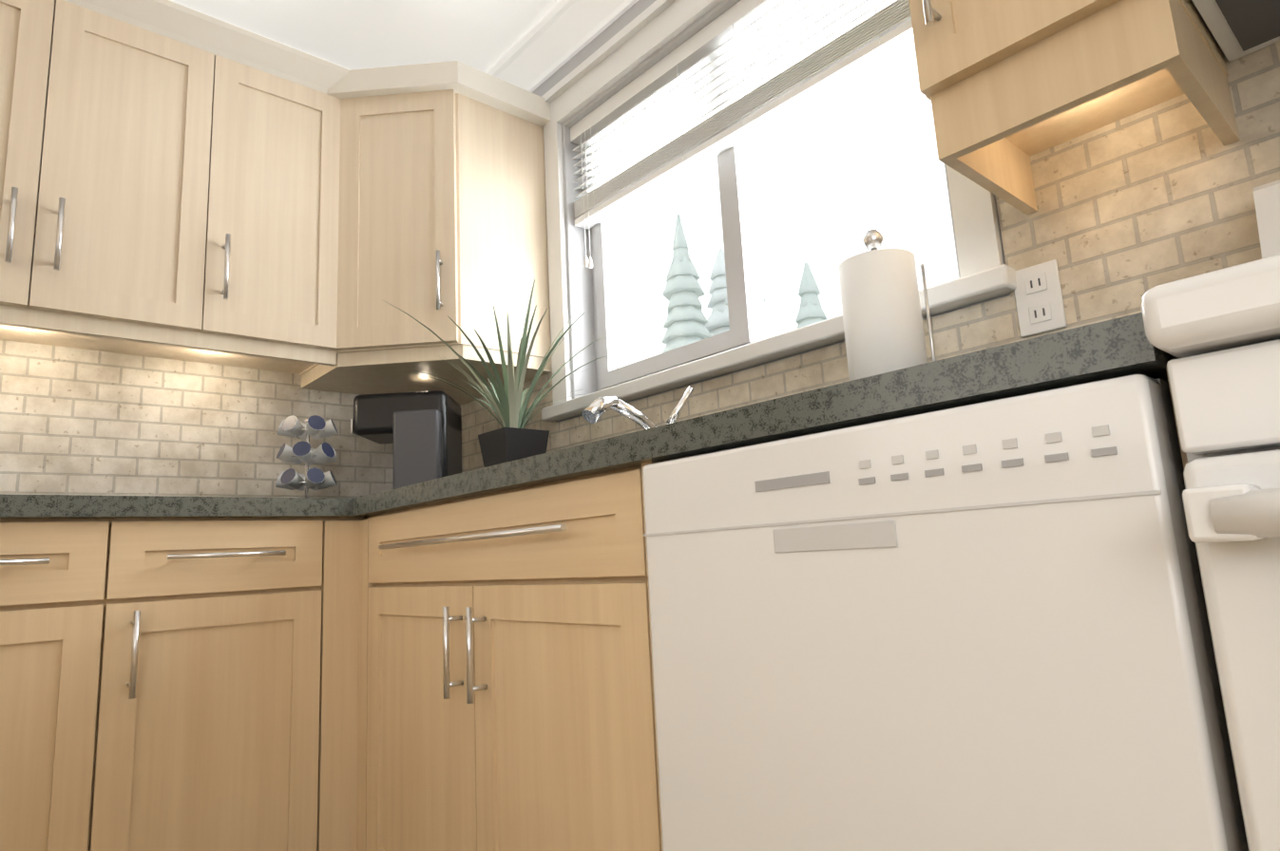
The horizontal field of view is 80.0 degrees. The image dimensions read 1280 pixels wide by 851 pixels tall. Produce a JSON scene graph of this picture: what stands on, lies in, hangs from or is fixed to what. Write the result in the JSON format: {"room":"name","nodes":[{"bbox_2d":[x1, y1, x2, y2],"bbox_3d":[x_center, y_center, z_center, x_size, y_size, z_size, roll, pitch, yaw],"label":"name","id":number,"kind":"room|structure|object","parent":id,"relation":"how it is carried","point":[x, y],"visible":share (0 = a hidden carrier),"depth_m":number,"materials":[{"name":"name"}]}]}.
{"room":"kitchen","nodes":[
{"label":"kitchen","id":0,"kind":"room"},
{"bbox_2d":[171,0,558,72],"bbox_3d":[-2.046,-1.589,0.081,6.150,0.060,9.500,6,-13,-41],"label":"ceiling","id":1,"kind":"structure","parent":0,"point":[483,35],"depth_m":2.35,"materials":[{"name":"white paint"}]},
{"bbox_2d":[531,0,1010,422],"bbox_3d":[0.258,-0.155,1.855,0.150,2.400,9.500,6,-13,-41],"label":"wall","id":2,"kind":"structure","parent":0,"point":[615,28],"depth_m":2.25,"materials":[{"name":"grey paint"}]},
{"bbox_2d":[0,0,235,363],"bbox_3d":[-1.475,-0.646,1.867,0.797,0.830,0.337,6,-13,-41],"label":"upper cabinet","id":3,"kind":"object","parent":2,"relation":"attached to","point":[91,90],"depth_m":1.81,"materials":[{"name":"brown wood"}]},
{"bbox_2d":[0,340,393,498],"bbox_3d":[-1.559,-0.002,1.877,2.490,0.464,0.007,6,-13,-41],"label":"tile backsplash","id":4,"kind":"structure","parent":2,"relation":"attached to","point":[73,421],"depth_m":2.09,"materials":[{"name":"beige tile"}]},
{"bbox_2d":[167,7,323,372],"bbox_3d":[-1.087,-0.611,2.184,0.445,0.830,0.378,6,-13,-41],"label":"upper cabinet","id":5,"kind":"object","parent":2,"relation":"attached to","point":[179,182],"depth_m":2.03,"materials":[{"name":"brown wood"}]},
{"bbox_2d":[281,59,551,399],"bbox_3d":[-0.701,-0.593,2.395,0.627,0.835,0.576,6,-13,-41],"label":"upper cabinet","id":6,"kind":"object","parent":2,"relation":"attached to","point":[434,200],"depth_m":2.21,"materials":[{"name":"brown wood"}]},
{"bbox_2d":[541,0,1016,421],"bbox_3d":[0.203,-0.630,1.924,0.187,1.045,1.370,6,-13,-41],"label":"window","id":7,"kind":"structure","parent":2,"relation":"in","point":[984,273],"depth_m":2.00,"materials":[{"name":"white plastic"}]},
{"bbox_2d":[570,0,914,268],"bbox_3d":[0.191,-0.787,1.948,0.063,0.492,1.160,6,-13,-41],"label":"window blind","id":8,"kind":"object","parent":7,"relation":"attached to","point":[738,72],"visible":0.96,"depth_m":1.93,"materials":[{"name":"white plastic"}]},
{"bbox_2d":[459,40,1279,473],"bbox_3d":[0.765,-0.249,1.173,0.007,0.700,4.199,6,-13,-41],"label":"tile backsplash","id":9,"kind":"structure","parent":2,"relation":"attached to","point":[1127,216],"depth_m":1.21,"materials":[{"name":"beige tile"}]},
{"bbox_2d":[1013,259,1067,337],"bbox_3d":[0.664,-0.212,1.272,0.007,0.116,0.072,6,-13,-41],"label":"electrical outlet plate","id":10,"kind":"object","parent":9,"relation":"attached to","point":[1039,300],"visible":1,"depth_m":1.27,"materials":[{"name":"white plastic"}]},
{"bbox_2d":[908,0,1229,174],"bbox_3d":[0.607,-0.877,1.170,0.337,0.779,0.300,6,-13,-41],"label":"upper cabinet","id":11,"kind":"object","parent":2,"relation":"attached to","point":[1015,81],"depth_m":1.02,"materials":[{"name":"brown wood"}]},
{"bbox_2d":[1191,0,1279,61],"bbox_3d":[0.923,-0.799,0.709,0.457,0.412,0.758,6,-13,-41],"label":"range hood","id":12,"kind":"object","parent":11,"relation":"attached to","point":[1238,28],"visible":1,"depth_m":1.01,"materials":[{"name":"white plastic"}]},
{"bbox_3d":[-1.917,0.831,-0.338,6.150,0.060,9.500,6,-13,-41],"label":"floor","id":13,"kind":"structure","parent":0,"visible":0},
{"bbox_2d":[0,517,64,850],"bbox_3d":[-1.342,0.645,1.511,0.481,0.876,0.617,6,-13,-41],"label":"base cabinet","id":14,"kind":"object","parent":13,"relation":"on","point":[29,547],"depth_m":1.36,"materials":[{"name":"brown wood"}]},
{"bbox_2d":[38,506,387,850],"bbox_3d":[-1.024,0.671,1.759,0.568,0.876,0.668,6,-13,-41],"label":"base cabinet","id":15,"kind":"object","parent":13,"relation":"on","point":[207,679],"depth_m":1.55,"materials":[{"name":"brown wood"}]},
{"bbox_2d":[0,491,611,533],"bbox_3d":[-0.981,0.213,1.811,1.697,0.040,0.797,6,-13,-41],"label":"countertop","id":16,"kind":"structure","parent":15,"relation":"on","point":[404,509],"depth_m":1.44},
{"bbox_2d":[275,415,338,497],"bbox_3d":[-0.916,0.105,2.100,0.156,0.262,0.156,6,-13,-41],"label":"pod carousel","id":17,"kind":"object","parent":16,"relation":"on","point":[315,427],"visible":0.98,"depth_m":2.07,"materials":[{"name":"silver metal"}]},
{"bbox_2d":[350,390,461,496],"bbox_3d":[-0.685,0.081,2.242,0.274,0.335,0.250,-3,-10,0],"label":"coffee maker","id":18,"kind":"object","parent":16,"relation":"on","point":[421,431],"visible":0.73,"depth_m":2.17,"materials":[{"name":"black plastic"}]},
{"bbox_2d":[382,279,614,467],"bbox_3d":[-0.340,-0.090,1.941,0.544,0.533,0.550,6,-13,-41],"label":"plant","id":19,"kind":"object","parent":16,"relation":"on","point":[512,439],"visible":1,"depth_m":1.96,"materials":[{"name":"green plant"}]},
{"bbox_2d":[570,312,1180,476],"bbox_3d":[0.390,0.014,1.083,0.643,0.040,0.750,6,-13,-41],"label":"countertop","id":20,"kind":"structure","parent":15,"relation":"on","point":[1119,347],"depth_m":0.75,"materials":[{"name":"grey stone"}]},
{"bbox_2d":[838,229,936,381],"bbox_3d":[0.402,-0.157,1.262,0.170,0.354,0.170,6,-13,-41],"label":"paper towel holder","id":21,"kind":"object","parent":20,"relation":"on","point":[882,313],"visible":0.5,"depth_m":1.22,"materials":[{"name":"white paper"}]},
{"bbox_3d":[-0.092,0.185,1.599,0.476,0.158,0.724,6,-13,-41],"label":"sink","id":22,"kind":"object","parent":15,"relation":"in","visible":0},
{"bbox_2d":[582,386,693,429],"bbox_3d":[0.000,0.006,1.660,0.283,0.204,0.081,6,-13,-41],"label":"faucet","id":23,"kind":"object","parent":22,"relation":"on","point":[594,411],"visible":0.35,"depth_m":1.64,"materials":[{"name":"silver metal"}]},
{"bbox_2d":[361,571,662,850],"bbox_3d":[-0.079,0.676,1.558,0.617,0.700,1.021,6,-13,-41],"label":"base cabinet","id":24,"kind":"object","parent":13,"relation":"on","point":[460,662],"depth_m":1.28,"materials":[{"name":"brown wood"}]},
{"bbox_2d":[642,374,1248,850],"bbox_3d":[0.453,0.456,0.946,0.630,0.868,0.594,6,-13,-41],"label":"dishwasher","id":25,"kind":"object","parent":13,"relation":"on","point":[979,627],"visible":1,"depth_m":0.70,"materials":[{"name":"white plastic"}]},
{"bbox_2d":[1141,179,1279,850],"bbox_3d":[0.866,0.180,0.440,0.724,1.194,0.761,6,-13,-41],"label":"stove","id":26,"kind":"object","parent":13,"relation":"on","point":[1216,334],"visible":1,"depth_m":0.53,"materials":[{"name":"white metal"}]},
{"bbox_3d":[-1.610,-0.040,1.947,2.500,2.400,0.150,6,-13,-41],"label":"wall","id":27,"kind":"structure","parent":0,"visible":0},
{"bbox_2d":[169,0,350,70],"bbox_3d":[-1.587,-1.189,2.051,2.500,0.105,0.100,6,-13,-41],"label":"crown molding","id":28,"kind":"structure","parent":27,"relation":"attached to","point":[169,0],"depth_m":2.35,"materials":[{"name":"white wood"}]},
{"bbox_2d":[484,0,638,92],"bbox_3d":[-0.068,-1.251,2.158,0.100,0.105,1.740,6,-13,-41],"label":"crown molding","id":29,"kind":"structure","parent":27,"relation":"attached to","point":[556,36],"depth_m":2.37,"materials":[{"name":"white wood"}]},
{"label":"outside","id":30,"kind":"structure","parent":0,"visible":0},
{"bbox_2d":[662,214,827,353],"bbox_3d":[3.931,-0.949,32.982,16.643,18.180,19.242,6,-13,-41],"label":"trees","id":31,"kind":"object","parent":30,"point":[680,281],"depth_m":27.23,"materials":[{"name":"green plant"}]}
]}

